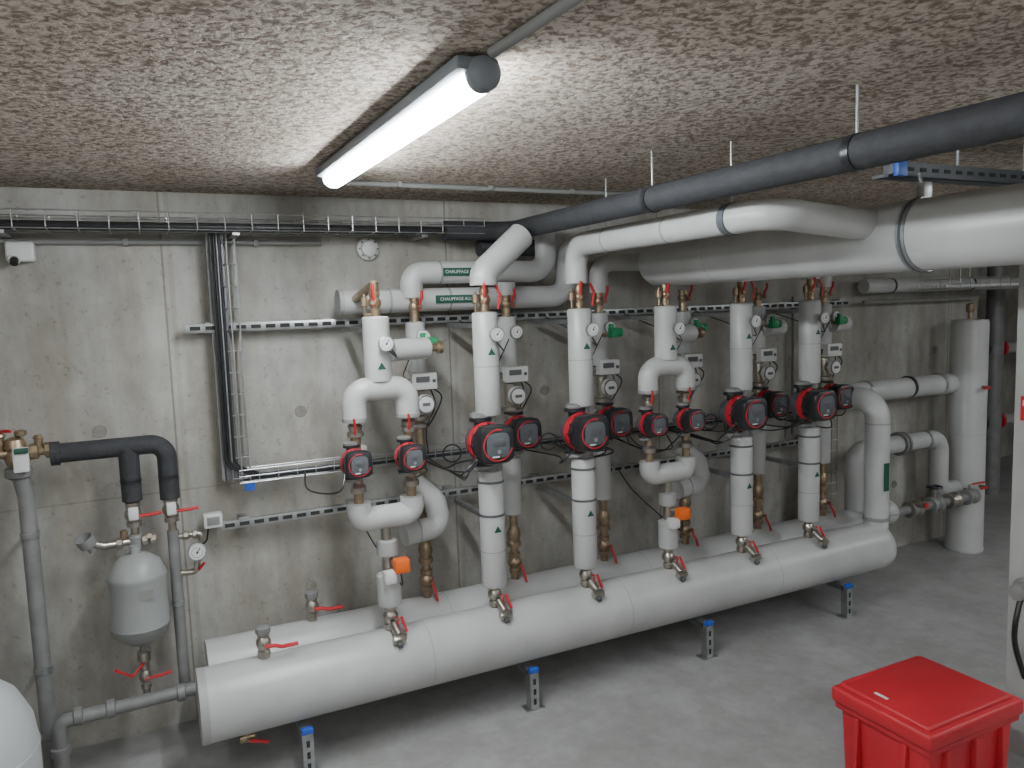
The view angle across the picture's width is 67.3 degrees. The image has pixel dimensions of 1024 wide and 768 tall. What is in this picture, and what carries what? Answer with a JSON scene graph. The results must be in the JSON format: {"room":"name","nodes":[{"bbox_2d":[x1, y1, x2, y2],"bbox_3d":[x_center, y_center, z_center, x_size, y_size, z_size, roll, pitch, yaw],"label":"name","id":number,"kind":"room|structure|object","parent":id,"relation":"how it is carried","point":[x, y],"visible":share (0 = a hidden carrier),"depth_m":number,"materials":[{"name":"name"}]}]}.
{"room":"mechanical room","nodes":[
{"label":"mechanical room","id":0,"kind":"room"},
{"bbox_2d":[0,187,978,756],"bbox_3d":[0.155,0.200,4.120,7.050,2.260,0.203,-5,6,-26],"label":"wall","id":1,"kind":"structure","parent":0,"point":[94,344],"depth_m":3.42,"materials":[{"name":"concrete"}]},
{"bbox_2d":[4,241,35,265],"bbox_3d":[-1.861,-0.492,2.909,0.095,0.092,0.070,-5,6,-26],"label":"sensor","id":2,"kind":"object","parent":1,"relation":"attached to","point":[15,252],"visible":1,"depth_m":2.90,"materials":[{"name":"white plastic"}]},
{"bbox_2d":[106,544,171,693],"bbox_3d":[-1.481,0.934,3.069,0.215,0.620,0.307,-5,6,-26],"label":"vessel","id":3,"kind":"object","parent":1,"relation":"attached to","point":[137,581],"visible":0.99,"depth_m":2.94,"materials":[{"name":"paint"}]},
{"bbox_2d":[74,501,161,553],"bbox_3d":[-1.525,0.549,2.979,0.305,0.194,0.109,-5,7,-29],"label":"valve","id":4,"kind":"object","parent":3,"relation":"attached to","point":[133,514],"visible":0.94,"depth_m":2.99,"materials":[{"name":"silver metal"}]},
{"bbox_2d":[49,435,179,502],"bbox_3d":[-1.532,0.336,2.986,0.434,0.270,0.090,-5,6,-26],"label":"pipe","id":5,"kind":"object","parent":4,"relation":"attached to","point":[128,450],"visible":1,"depth_m":2.98,"materials":[{"name":"black plastic"}]},
{"bbox_2d":[0,429,49,472],"bbox_3d":[-1.843,0.242,2.815,0.320,0.161,0.115,-5,6,-26],"label":"valve","id":6,"kind":"object","parent":5,"relation":"attached to","point":[15,452],"visible":0.95,"depth_m":2.81,"materials":[{"name":"gold metal"}]},
{"bbox_2d":[162,499,205,683],"bbox_3d":[-1.309,0.833,3.117,0.149,0.780,0.102,-5,6,-26],"label":"pipe","id":7,"kind":"object","parent":5,"relation":"attached to","point":[170,509],"visible":0.98,"depth_m":3.10,"materials":[{"name":"silver metal"}]},
{"bbox_2d":[187,543,206,560],"bbox_3d":[-1.272,0.668,3.100,0.071,0.071,0.093,-5,6,-26],"label":"pressure gauge","id":8,"kind":"object","parent":7,"relation":"attached to","point":[196,551],"visible":1,"depth_m":3.06,"materials":[{"name":"white metal"}]},
{"bbox_2d":[0,208,484,240],"bbox_3d":[-1.548,-0.612,2.957,3.065,0.083,0.233,-5,6,-26],"label":"cable tray","id":9,"kind":"object","parent":1,"relation":"attached to","point":[235,228],"visible":0.92,"depth_m":3.07,"materials":[{"name":"grey metal"}]},
{"bbox_2d":[356,238,378,260],"bbox_3d":[-0.656,-0.616,3.507,0.103,0.103,0.058,-5,6,-26],"label":"fire alarm","id":10,"kind":"object","parent":1,"relation":"attached to","point":[367,249],"visible":1,"depth_m":3.49,"materials":[{"name":"white plastic"}]},
{"bbox_2d":[0,238,793,434],"bbox_3d":[-0.612,-0.077,3.585,5.208,1.170,0.037,-5,6,-26],"label":"cable conduit","id":11,"kind":"object","parent":1,"relation":"attached to","point":[125,241],"visible":0.96,"depth_m":3.15,"materials":[{"name":"grey metal"}]},
{"bbox_2d":[204,233,793,490],"bbox_3d":[0.287,-0.214,3.971,3.429,1.095,0.114,-5,6,-26],"label":"cable tray","id":12,"kind":"object","parent":1,"relation":"attached to","point":[214,254],"visible":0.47,"depth_m":3.23,"materials":[{"name":"grey metal"}]},
{"bbox_2d":[361,444,366,449],"bbox_3d":[-0.685,0.306,3.447,0.060,0.070,0.050,-5,6,-26],"label":"junction box","id":13,"kind":"object","parent":12,"relation":"attached to","point":[363,446],"visible":0.2,"depth_m":3.43,"materials":[{"name":"white plastic"}]},
{"bbox_2d":[304,310,845,494],"bbox_3d":[0.611,0.006,3.803,3.264,0.704,0.557,-5,6,-26],"label":"cables","id":14,"kind":"object","parent":12,"relation":"attached to","point":[471,467],"visible":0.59,"depth_m":3.65,"materials":[{"name":"black plastic"}]},
{"bbox_2d":[220,435,797,530],"bbox_3d":[0.303,0.473,4.057,3.480,0.045,0.087,-5,6,-26],"label":"mounting rail","id":15,"kind":"object","parent":1,"relation":"attached to","point":[243,520],"visible":0.47,"depth_m":3.71,"materials":[{"name":"silver metal"}]},
{"bbox_2d":[202,511,222,544],"bbox_3d":[-1.295,0.625,3.249,0.139,0.154,0.052,-5,6,-26],"label":"junction box","id":16,"kind":"object","parent":15,"relation":"attached to","point":[210,519],"visible":0.95,"depth_m":3.24,"materials":[{"name":"white plastic"}]},
{"bbox_2d":[184,299,849,333],"bbox_3d":[0.374,-0.370,4.020,3.860,0.045,0.087,-5,6,-26],"label":"mounting rail","id":17,"kind":"object","parent":1,"relation":"attached to","point":[321,323],"visible":0.65,"depth_m":3.62,"materials":[{"name":"silver metal"}]},
{"bbox_2d":[826,410,837,498],"bbox_3d":[2.045,0.454,4.921,0.105,0.570,0.006,-5,6,-26],"label":"cable tray","id":18,"kind":"object","parent":1,"relation":"attached to","point":[831,472],"visible":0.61,"depth_m":4.93,"materials":[{"name":"grey metal"}]},
{"bbox_2d":[0,0,1023,208],"bbox_3d":[2.543,-0.928,2.521,10.500,0.150,7.800,-5,6,-26],"label":"ceiling","id":19,"kind":"structure","parent":0,"point":[243,97],"depth_m":1.80,"materials":[{"name":"beige concrete"}]},
{"bbox_2d":[315,55,500,188],"bbox_3d":[-0.358,-0.677,2.137,0.096,0.072,1.372,-5,6,-26],"label":"light fixture","id":20,"kind":"object","parent":19,"relation":"attached to","point":[463,79],"visible":1,"depth_m":1.82,"materials":[{"name":"white plastic"}]},
{"bbox_2d":[315,0,624,195],"bbox_3d":[0.574,-0.726,2.034,1.586,0.022,2.840,-5,6,-26],"label":"conduit","id":21,"kind":"object","parent":19,"relation":"attached to","point":[560,7],"visible":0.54,"depth_m":3.00,"materials":[{"name":"grey metal"}]},
{"bbox_2d":[565,141,877,283],"bbox_3d":[0.720,-0.626,2.971,0.507,0.419,1.270,-5,6,-26],"label":"pipe","id":22,"kind":"object","parent":19,"relation":"hanging from","point":[732,218],"visible":0.98,"depth_m":2.51,"materials":[{"name":"grey plastic"}]},
{"bbox_2d":[441,84,1023,255],"bbox_3d":[0.953,-0.560,1.497,0.500,0.268,4.920,-5,6,-26],"label":"insulated pipe","id":23,"kind":"object","parent":19,"relation":"hanging from","point":[1000,119],"visible":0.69,"depth_m":2.00,"materials":[{"name":"plastic"}]},
{"bbox_2d":[638,173,1023,286],"bbox_3d":[1.624,-0.529,1.843,0.240,0.444,4.220,-5,6,-26],"label":"pipe","id":24,"kind":"object","parent":19,"relation":"hanging from","point":[984,227],"visible":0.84,"depth_m":2.50,"materials":[{"name":"grey plastic"}]},
{"bbox_2d":[858,268,1018,303],"bbox_3d":[3.667,-0.908,5.540,3.250,0.571,0.095,-5,6,-26],"label":"pipe","id":25,"kind":"object","parent":19,"relation":"hanging from","point":[890,285],"visible":0.76,"depth_m":5.02,"materials":[{"name":"grey plastic"}]},
{"bbox_2d":[872,150,1023,186],"bbox_3d":[1.600,-0.765,2.667,0.908,0.139,0.110,-5,6,-26],"label":"channel","id":26,"kind":"object","parent":19,"relation":"attached to","point":[905,171],"visible":0.88,"depth_m":2.58,"materials":[{"name":"grey metal"}]},
{"bbox_2d":[920,268,1018,289],"bbox_3d":[3.843,-0.940,5.401,2.655,0.492,0.205,-5,6,-26],"label":"cable tray","id":27,"kind":"object","parent":19,"relation":"attached to","point":[997,284],"visible":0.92,"depth_m":4.93,"materials":[{"name":"grey metal"}]},
{"bbox_2d":[42,455,1023,767],"bbox_3d":[2.622,1.468,2.764,10.500,0.150,7.800,-5,6,-26],"label":"floor","id":28,"kind":"structure","parent":0,"point":[643,699],"depth_m":3.45,"materials":[{"name":"concrete"}]},
{"bbox_2d":[0,679,42,767],"bbox_3d":[-1.677,1.208,2.272,0.500,0.750,0.500,-5,6,-26],"label":"tank","id":29,"kind":"object","parent":28,"relation":"on","point":[20,737],"visible":1,"depth_m":2.28,"materials":[{"name":"metal"}]},
{"bbox_2d":[4,466,56,767],"bbox_3d":[-1.840,0.893,2.968,0.092,1.246,0.194,-5,6,-26],"label":"pipe","id":30,"kind":"object","parent":28,"relation":"on","point":[26,499],"visible":0.88,"depth_m":2.92,"materials":[{"name":"grey paint"}]},
{"bbox_2d":[50,681,195,767],"bbox_3d":[-1.471,1.357,3.015,0.584,0.289,0.071,-5,6,-26],"label":"drain pipe","id":31,"kind":"object","parent":28,"relation":"on","point":[60,750],"visible":0.99,"depth_m":2.94,"materials":[{"name":"grey paint"}]},
{"bbox_2d":[295,719,320,767],"bbox_3d":[-0.892,1.375,3.161,0.090,0.187,0.570,-5,6,-26],"label":"support","id":32,"kind":"object","parent":28,"relation":"on","point":[305,729],"visible":0.47,"depth_m":2.92,"materials":[{"name":"grey metal"}]},
{"bbox_2d":[515,661,545,712],"bbox_3d":[-0.023,1.303,3.585,0.090,0.187,0.570,-5,6,-26],"label":"support","id":33,"kind":"object","parent":28,"relation":"on","point":[531,672],"visible":0.49,"depth_m":3.34,"materials":[{"name":"grey metal"}]},
{"bbox_2d":[204,509,863,666],"bbox_3d":[0.475,1.031,3.954,3.815,0.260,0.260,-5,6,-26],"label":"pipe","id":34,"kind":"object","parent":28,"relation":"on","point":[237,646],"visible":0.28,"depth_m":3.58,"materials":[{"name":"grey plastic"}]},
{"bbox_2d":[304,589,342,621],"bbox_3d":[-0.808,0.949,3.295,0.148,0.135,0.086,-5,6,-26],"label":"valve","id":35,"kind":"object","parent":34,"relation":"on","point":[312,607],"visible":1,"depth_m":3.27,"materials":[{"name":"silver metal"}]},
{"bbox_2d":[399,290,448,600],"bbox_3d":[-0.411,0.302,3.397,0.226,1.420,0.177,-6,7,-34],"label":"riser pipe","id":36,"kind":"object","parent":34,"relation":"on","point":[433,521],"visible":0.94,"depth_m":3.38,"materials":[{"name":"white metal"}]},
{"bbox_2d":[409,372,441,426],"bbox_3d":[-0.389,0.072,3.418,0.147,0.251,0.136,-5,6,-26],"label":"meter","id":37,"kind":"object","parent":36,"relation":"attached to","point":[424,381],"visible":0.82,"depth_m":3.36,"materials":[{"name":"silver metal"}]},
{"bbox_2d":[420,333,437,342],"bbox_3d":[-0.381,-0.188,3.356,0.082,0.075,0.133,-5,6,-26],"label":"valve","id":38,"kind":"object","parent":36,"relation":"attached to","point":[432,339],"visible":0.35,"depth_m":3.31,"materials":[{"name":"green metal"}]},
{"bbox_2d":[416,330,430,337],"bbox_3d":[-0.397,-0.207,3.360,0.062,0.062,0.081,-5,6,-26],"label":"thermometer","id":39,"kind":"object","parent":38,"relation":"attached to","point":[427,334],"visible":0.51,"depth_m":3.33,"materials":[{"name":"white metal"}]},
{"bbox_2d":[498,288,527,581],"bbox_3d":[0.003,0.265,3.631,0.086,1.420,0.130,-5,6,-26],"label":"riser pipe","id":40,"kind":"object","parent":34,"relation":"on","point":[511,469],"visible":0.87,"depth_m":3.63,"materials":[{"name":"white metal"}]},
{"bbox_2d":[500,365,531,411],"bbox_3d":[0.014,0.038,3.614,0.147,0.251,0.136,-5,6,-26],"label":"meter","id":41,"kind":"object","parent":40,"relation":"attached to","point":[514,396],"visible":0.97,"depth_m":3.56,"materials":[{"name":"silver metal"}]},
{"bbox_2d":[510,325,522,338],"bbox_3d":[0.006,-0.240,3.557,0.062,0.062,0.081,-5,6,-26],"label":"thermometer","id":42,"kind":"object","parent":40,"relation":"attached to","point":[516,331],"visible":1,"depth_m":3.52,"materials":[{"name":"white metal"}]},
{"bbox_2d":[503,407,541,454],"bbox_3d":[0.035,0.226,3.604,0.158,0.225,0.197,-5,6,-26],"label":"pump","id":43,"kind":"object","parent":40,"relation":"on","point":[527,431],"visible":0.75,"depth_m":3.52,"materials":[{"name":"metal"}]},
{"bbox_2d":[592,286,617,563],"bbox_3d":[0.461,0.227,3.853,0.086,1.420,0.130,-5,6,-26],"label":"riser pipe","id":44,"kind":"object","parent":34,"relation":"on","point":[603,464],"visible":0.78,"depth_m":3.86,"materials":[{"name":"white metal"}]},
{"bbox_2d":[593,359,621,402],"bbox_3d":[0.471,0.001,3.837,0.147,0.251,0.136,-5,6,-26],"label":"meter","id":45,"kind":"object","parent":44,"relation":"attached to","point":[605,387],"visible":0.9,"depth_m":3.78,"materials":[{"name":"silver metal"}]},
{"bbox_2d":[602,324,622,337],"bbox_3d":[0.480,-0.259,3.775,0.082,0.075,0.133,-5,6,-26],"label":"valve","id":46,"kind":"object","parent":44,"relation":"attached to","point":[612,332],"visible":0.98,"depth_m":3.73,"materials":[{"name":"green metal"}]},
{"bbox_2d":[604,321,615,332],"bbox_3d":[0.464,-0.278,3.780,0.062,0.062,0.081,-5,6,-26],"label":"thermometer","id":47,"kind":"object","parent":46,"relation":"attached to","point":[607,322],"visible":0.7,"depth_m":3.74,"materials":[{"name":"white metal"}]},
{"bbox_2d":[594,399,632,442],"bbox_3d":[0.492,0.189,3.827,0.158,0.225,0.197,-5,6,-26],"label":"pump","id":48,"kind":"object","parent":44,"relation":"on","point":[620,419],"visible":0.77,"depth_m":3.75,"materials":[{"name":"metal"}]},
{"bbox_2d":[671,285,709,546],"bbox_3d":[0.916,0.193,4.044,0.226,1.420,0.177,-6,7,-34],"label":"riser pipe","id":49,"kind":"object","parent":34,"relation":"on","point":[698,481],"visible":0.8,"depth_m":4.03,"materials":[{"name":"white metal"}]},
{"bbox_2d":[676,353,703,396],"bbox_3d":[0.938,-0.038,4.064,0.147,0.251,0.136,-5,6,-26],"label":"meter","id":50,"kind":"object","parent":49,"relation":"attached to","point":[696,359],"visible":0.44,"depth_m":4.01,"materials":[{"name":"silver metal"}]},
{"bbox_2d":[693,320,706,331],"bbox_3d":[0.946,-0.297,4.002,0.082,0.075,0.133,-5,6,-26],"label":"valve","id":51,"kind":"object","parent":49,"relation":"attached to","point":[696,322],"visible":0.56,"depth_m":3.95,"materials":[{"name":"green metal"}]},
{"bbox_2d":[688,317,699,323],"bbox_3d":[0.930,-0.317,4.007,0.062,0.062,0.081,-5,6,-26],"label":"thermometer","id":52,"kind":"object","parent":51,"relation":"attached to","point":[691,321],"visible":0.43,"depth_m":3.97,"materials":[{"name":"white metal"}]},
{"bbox_2d":[750,283,786,530],"bbox_3d":[1.433,0.147,4.325,0.165,1.420,0.147,-6,7,-35],"label":"riser pipe","id":53,"kind":"object","parent":34,"relation":"on","point":[759,436],"visible":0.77,"depth_m":4.31,"materials":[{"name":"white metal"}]},
{"bbox_2d":[753,348,777,386],"bbox_3d":[1.404,-0.076,4.292,0.147,0.251,0.136,-5,6,-26],"label":"meter","id":54,"kind":"object","parent":53,"relation":"attached to","point":[761,372],"visible":0.89,"depth_m":4.24,"materials":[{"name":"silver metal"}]},
{"bbox_2d":[751,384,788,421],"bbox_3d":[1.425,0.112,4.282,0.158,0.225,0.197,-5,6,-26],"label":"pump","id":55,"kind":"object","parent":53,"relation":"on","point":[774,399],"visible":0.63,"depth_m":4.20,"materials":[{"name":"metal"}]},
{"bbox_2d":[763,316,781,327],"bbox_3d":[1.412,-0.336,4.230,0.082,0.075,0.133,-5,6,-26],"label":"valve","id":56,"kind":"object","parent":53,"relation":"attached to","point":[773,323],"visible":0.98,"depth_m":4.18,"materials":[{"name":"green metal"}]},
{"bbox_2d":[763,314,772,324],"bbox_3d":[1.396,-0.355,4.234,0.062,0.062,0.081,-5,6,-26],"label":"thermometer","id":57,"kind":"object","parent":56,"relation":"attached to","point":[766,319],"visible":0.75,"depth_m":4.19,"materials":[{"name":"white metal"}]},
{"bbox_2d":[816,281,851,517],"bbox_3d":[1.891,0.110,4.548,0.165,1.420,0.147,-6,7,-35],"label":"riser pipe","id":58,"kind":"object","parent":34,"relation":"on","point":[825,433],"visible":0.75,"depth_m":4.53,"materials":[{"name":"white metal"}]},
{"bbox_2d":[821,343,842,379],"bbox_3d":[1.861,-0.114,4.515,0.147,0.251,0.136,-5,6,-26],"label":"meter","id":59,"kind":"object","parent":58,"relation":"attached to","point":[833,367],"visible":0.89,"depth_m":4.46,"materials":[{"name":"silver metal"}]},
{"bbox_2d":[817,378,853,409],"bbox_3d":[1.882,0.074,4.505,0.158,0.225,0.197,-5,6,-26],"label":"pump","id":60,"kind":"object","parent":58,"relation":"on","point":[844,392],"visible":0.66,"depth_m":4.42,"materials":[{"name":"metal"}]},
{"bbox_2d":[830,313,847,324],"bbox_3d":[1.869,-0.373,4.452,0.082,0.075,0.133,-5,6,-26],"label":"valve","id":61,"kind":"object","parent":58,"relation":"attached to","point":[839,320],"visible":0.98,"depth_m":4.40,"materials":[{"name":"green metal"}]},
{"bbox_2d":[830,311,839,320],"bbox_3d":[1.853,-0.393,4.457,0.062,0.062,0.081,-5,6,-26],"label":"thermometer","id":62,"kind":"object","parent":61,"relation":"attached to","point":[833,315],"visible":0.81,"depth_m":4.42,"materials":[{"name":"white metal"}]},
{"bbox_2d":[844,430,962,513],"bbox_3d":[2.509,0.545,4.918,1.025,0.490,0.149,-5,6,-26],"label":"pipe","id":63,"kind":"object","parent":34,"relation":"attached to","point":[901,443],"visible":0.77,"depth_m":4.83,"materials":[{"name":"grey plastic"}]},
{"bbox_2d":[687,616,718,660],"bbox_3d":[0.847,1.231,4.009,0.090,0.187,0.570,-5,6,-26],"label":"support","id":64,"kind":"object","parent":28,"relation":"on","point":[706,626],"visible":0.53,"depth_m":3.77,"materials":[{"name":"grey metal"}]},
{"bbox_2d":[825,581,856,619],"bbox_3d":[1.716,1.159,4.433,0.090,0.187,0.570,-5,6,-26],"label":"support","id":65,"kind":"object","parent":28,"relation":"on","point":[846,589],"visible":0.47,"depth_m":4.19,"materials":[{"name":"grey metal"}]},
{"bbox_2d":[195,523,889,745],"bbox_3d":[0.454,1.064,3.638,3.604,0.272,0.272,-5,6,-26],"label":"pipe","id":66,"kind":"object","parent":65,"relation":"on","point":[244,696],"visible":0.95,"depth_m":3.28,"materials":[{"name":"grey plastic"}]},
{"bbox_2d":[238,732,268,743],"bbox_3d":[-0.987,1.342,2.936,0.107,0.067,0.060,-5,6,-26],"label":"valve","id":67,"kind":"object","parent":66,"relation":"attached to","point":[251,738],"visible":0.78,"depth_m":2.92,"materials":[{"name":"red metal"}]},
{"bbox_2d":[255,624,298,659],"bbox_3d":[-0.901,0.988,2.945,0.148,0.135,0.086,-5,6,-26],"label":"valve","id":68,"kind":"object","parent":66,"relation":"on","point":[263,642],"visible":1,"depth_m":2.92,"materials":[{"name":"silver metal"}]},
{"bbox_2d":[341,282,443,647],"bbox_3d":[-0.539,0.314,3.204,0.459,1.455,0.448,-1,6,13],"label":"pipe","id":69,"kind":"object","parent":66,"relation":"on","point":[378,384],"visible":0.99,"depth_m":3.07,"materials":[{"name":"grey plastic"}]},
{"bbox_2d":[340,440,372,482],"bbox_3d":[-0.613,0.309,3.000,0.116,0.165,0.144,-5,6,-26],"label":"pump","id":70,"kind":"object","parent":69,"relation":"attached to","point":[356,463],"visible":0.99,"depth_m":2.95,"materials":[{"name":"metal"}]},
{"bbox_2d":[378,336,393,351],"bbox_3d":[-0.500,-0.157,3.000,0.062,0.062,0.081,-5,6,-26],"label":"thermometer","id":71,"kind":"object","parent":69,"relation":"attached to","point":[385,343],"visible":1,"depth_m":2.96,"materials":[{"name":"white metal"}]},
{"bbox_2d":[394,434,426,475],"bbox_3d":[-0.415,0.293,3.096,0.116,0.165,0.144,-5,6,-26],"label":"pump","id":72,"kind":"object","parent":69,"relation":"attached to","point":[410,457],"visible":0.99,"depth_m":3.04,"materials":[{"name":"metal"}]},
{"bbox_2d":[334,236,574,314],"bbox_3d":[-0.157,-0.496,3.416,1.187,0.336,0.387,-5,6,-26],"label":"pipe","id":73,"kind":"object","parent":69,"relation":"on","point":[392,300],"visible":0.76,"depth_m":3.50,"materials":[{"name":"grey plastic"}]},
{"bbox_2d":[435,294,479,302],"bbox_3d":[-0.244,-0.385,3.478,0.215,0.036,0.004,-5,6,-26],"label":"label","id":74,"kind":"object","parent":73,"relation":"attached to","point":[439,298],"visible":0.8,"depth_m":3.47,"materials":[{"name":"green plastic"}]},
{"bbox_2d":[400,232,555,297],"bbox_3d":[-0.143,-0.566,3.539,0.780,0.320,0.102,-5,6,-26],"label":"pipe","id":75,"kind":"object","parent":73,"relation":"attached to","point":[417,274],"visible":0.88,"depth_m":3.49,"materials":[{"name":"grey plastic"}]},
{"bbox_2d":[443,268,471,275],"bbox_3d":[-0.208,-0.505,3.454,0.215,0.036,0.004,-5,6,-26],"label":"label","id":76,"kind":"object","parent":75,"relation":"attached to","point":[446,271],"visible":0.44,"depth_m":3.43,"materials":[{"name":"green plastic"}]},
{"bbox_2d":[470,224,531,295],"bbox_3d":[-0.020,-0.543,3.368,0.228,0.302,0.464,0,6,16],"label":"pipe","id":77,"kind":"object","parent":73,"relation":"attached to","point":[491,264],"visible":0.94,"depth_m":3.24,"materials":[{"name":"grey plastic"}]},
{"bbox_2d":[446,283,512,623],"bbox_3d":[-0.158,0.278,3.435,0.125,1.455,0.532,-5,6,-26],"label":"riser pipe","id":78,"kind":"object","parent":66,"relation":"on","point":[491,513],"visible":0.93,"depth_m":3.27,"materials":[{"name":"grey plastic"}]},
{"bbox_2d":[465,412,514,470],"bbox_3d":[-0.102,0.247,3.225,0.176,0.250,0.214,-5,6,-26],"label":"pump","id":79,"kind":"object","parent":78,"relation":"attached to","point":[492,443],"visible":0.96,"depth_m":3.15,"materials":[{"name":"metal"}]},
{"bbox_2d":[489,327,503,341],"bbox_3d":[-0.077,-0.207,3.205,0.062,0.062,0.081,-5,6,-26],"label":"thermometer","id":80,"kind":"object","parent":78,"relation":"attached to","point":[496,334],"visible":1,"depth_m":3.17,"materials":[{"name":"white metal"}]},
{"bbox_2d":[534,281,604,601],"bbox_3d":[0.258,0.243,3.638,0.125,1.455,0.532,-5,6,-26],"label":"riser pipe","id":81,"kind":"object","parent":66,"relation":"on","point":[580,347],"visible":0.94,"depth_m":3.47,"materials":[{"name":"grey plastic"}]},
{"bbox_2d":[560,402,608,457],"bbox_3d":[0.315,0.213,3.429,0.176,0.250,0.214,-5,6,-26],"label":"pump","id":82,"kind":"object","parent":81,"relation":"attached to","point":[583,432],"visible":0.99,"depth_m":3.35,"materials":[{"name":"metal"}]},
{"bbox_2d":[586,323,598,336],"bbox_3d":[0.340,-0.241,3.408,0.062,0.062,0.081,-5,6,-26],"label":"thermometer","id":83,"kind":"object","parent":81,"relation":"attached to","point":[592,329],"visible":0.97,"depth_m":3.37,"materials":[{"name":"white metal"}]},
{"bbox_2d":[614,283,704,581],"bbox_3d":[0.728,0.209,3.822,0.459,1.455,0.448,-1,6,13],"label":"pipe","id":84,"kind":"object","parent":66,"relation":"on","point":[666,361],"visible":0.98,"depth_m":3.68,"materials":[{"name":"grey plastic"}]},
{"bbox_2d":[636,406,667,440],"bbox_3d":[0.653,0.190,3.616,0.116,0.165,0.144,-5,6,-26],"label":"pump","id":85,"kind":"object","parent":84,"relation":"attached to","point":[650,424],"visible":1,"depth_m":3.57,"materials":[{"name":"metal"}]},
{"bbox_2d":[673,322,684,334],"bbox_3d":[0.766,-0.262,3.618,0.062,0.062,0.081,-5,6,-26],"label":"thermometer","id":86,"kind":"object","parent":84,"relation":"attached to","point":[678,327],"visible":0.99,"depth_m":3.58,"materials":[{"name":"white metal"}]},
{"bbox_2d":[673,402,705,435],"bbox_3d":[0.851,0.173,3.712,0.116,0.165,0.144,-5,6,-26],"label":"pump","id":87,"kind":"object","parent":84,"relation":"attached to","point":[692,420],"visible":0.98,"depth_m":3.67,"materials":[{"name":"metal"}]},
{"bbox_2d":[589,253,831,292],"bbox_3d":[1.183,-0.557,4.012,1.640,0.280,0.370,-5,6,-26],"label":"pipe","id":88,"kind":"object","parent":84,"relation":"on","point":[608,262],"visible":0.37,"depth_m":3.79,"materials":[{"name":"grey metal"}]},
{"bbox_2d":[691,281,761,564],"bbox_3d":[1.105,0.173,4.051,0.125,1.455,0.532,-5,6,-26],"label":"riser pipe","id":89,"kind":"object","parent":66,"relation":"on","point":[740,475],"visible":0.94,"depth_m":3.88,"materials":[{"name":"grey plastic"}]},
{"bbox_2d":[719,387,767,436],"bbox_3d":[1.144,0.144,3.833,0.176,0.250,0.214,-5,6,-26],"label":"pump","id":90,"kind":"object","parent":89,"relation":"attached to","point":[749,413],"visible":0.96,"depth_m":3.76,"materials":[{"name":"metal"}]},
{"bbox_2d":[749,315,760,327],"bbox_3d":[1.187,-0.311,3.821,0.062,0.062,0.081,-5,6,-26],"label":"thermometer","id":91,"kind":"object","parent":89,"relation":"attached to","point":[755,320],"visible":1,"depth_m":3.79,"materials":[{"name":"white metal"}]},
{"bbox_2d":[766,277,828,548],"bbox_3d":[1.531,0.138,4.258,0.125,1.455,0.532,-5,6,-26],"label":"riser pipe","id":92,"kind":"object","parent":66,"relation":"on","point":[809,369],"visible":0.94,"depth_m":4.09,"materials":[{"name":"grey plastic"}]},
{"bbox_2d":[789,380,836,427],"bbox_3d":[1.575,0.109,4.043,0.176,0.250,0.214,-5,6,-26],"label":"pump","id":93,"kind":"object","parent":92,"relation":"attached to","point":[807,401],"visible":0.97,"depth_m":3.98,"materials":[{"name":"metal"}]},
{"bbox_2d":[819,312,829,323],"bbox_3d":[1.613,-0.346,4.029,0.062,0.062,0.081,-5,6,-26],"label":"thermometer","id":94,"kind":"object","parent":92,"relation":"attached to","point":[824,317],"visible":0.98,"depth_m":3.99,"materials":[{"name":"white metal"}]},
{"bbox_2d":[832,656,1023,767],"bbox_3d":[1.423,1.241,2.654,0.480,0.398,0.386,-5,6,-26],"label":"storage bin","id":95,"kind":"object","parent":28,"relation":"on","point":[916,711],"visible":1,"depth_m":2.55,"materials":[{"name":"red plastic"}]},
{"bbox_2d":[944,303,990,553],"bbox_3d":[3.073,0.296,5.154,0.236,1.670,0.284,-5,6,-26],"label":"hydraulic separator","id":96,"kind":"object","parent":28,"relation":"on","point":[969,337],"visible":1,"depth_m":5.09,"materials":[{"name":"grey plastic"}]},
{"bbox_2d":[840,373,959,568],"bbox_3d":[2.502,0.495,4.750,1.197,1.045,0.537,-5,6,-26],"label":"pipe","id":97,"kind":"object","parent":96,"relation":"attached to","point":[868,397],"visible":0.63,"depth_m":4.37,"materials":[{"name":"grey plastic"}]},
{"bbox_2d":[889,481,985,525],"bbox_3d":[2.635,0.743,4.837,1.015,0.203,0.176,-5,7,-29],"label":"valve","id":98,"kind":"object","parent":96,"relation":"attached to","point":[967,496],"visible":0.9,"depth_m":4.82,"materials":[{"name":"grey paint"}]},
{"bbox_2d":[985,266,1016,494],"bbox_3d":[4.447,-0.208,6.746,2.900,2.258,0.199,-5,6,-26],"label":"alcove pipework","id":99,"kind":"object","parent":28,"relation":"on","point":[995,298],"visible":0.56,"depth_m":6.51,"materials":[{"name":"grey paint"}]},
{"bbox_2d":[1005,144,1023,757],"bbox_3d":[2.011,0.277,2.764,0.220,2.260,0.280,-5,6,-26],"label":"concrete post","id":100,"kind":"object","parent":28,"relation":"on","point":[1014,684],"visible":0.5,"depth_m":2.84,"materials":[{"name":"paint"}]},
{"bbox_2d":[1008,577,1023,678],"bbox_3d":[1.862,0.899,2.810,0.100,0.388,0.090,-5,6,-26],"label":"fitting","id":101,"kind":"object","parent":100,"relation":"attached to","point":[1016,590],"visible":1,"depth_m":2.79,"materials":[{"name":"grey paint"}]},
{"bbox_2d":[1020,396,1023,420],"bbox_3d":[1.865,0.090,2.765,0.012,0.090,0.070,-5,6,-26],"label":"safety sign","id":102,"kind":"object","parent":100,"relation":"attached to","point":[1022,397],"visible":1,"depth_m":2.79,"materials":[{"name":"red plastic"}]},
{"bbox_2d":[977,265,1018,456],"bbox_3d":[4.063,-0.280,7.580,3.050,2.260,0.200,-5,6,-26],"label":"wall","id":103,"kind":"structure","parent":0,"point":[1011,308],"depth_m":8.02,"materials":[{"name":"concrete"}]}
]}

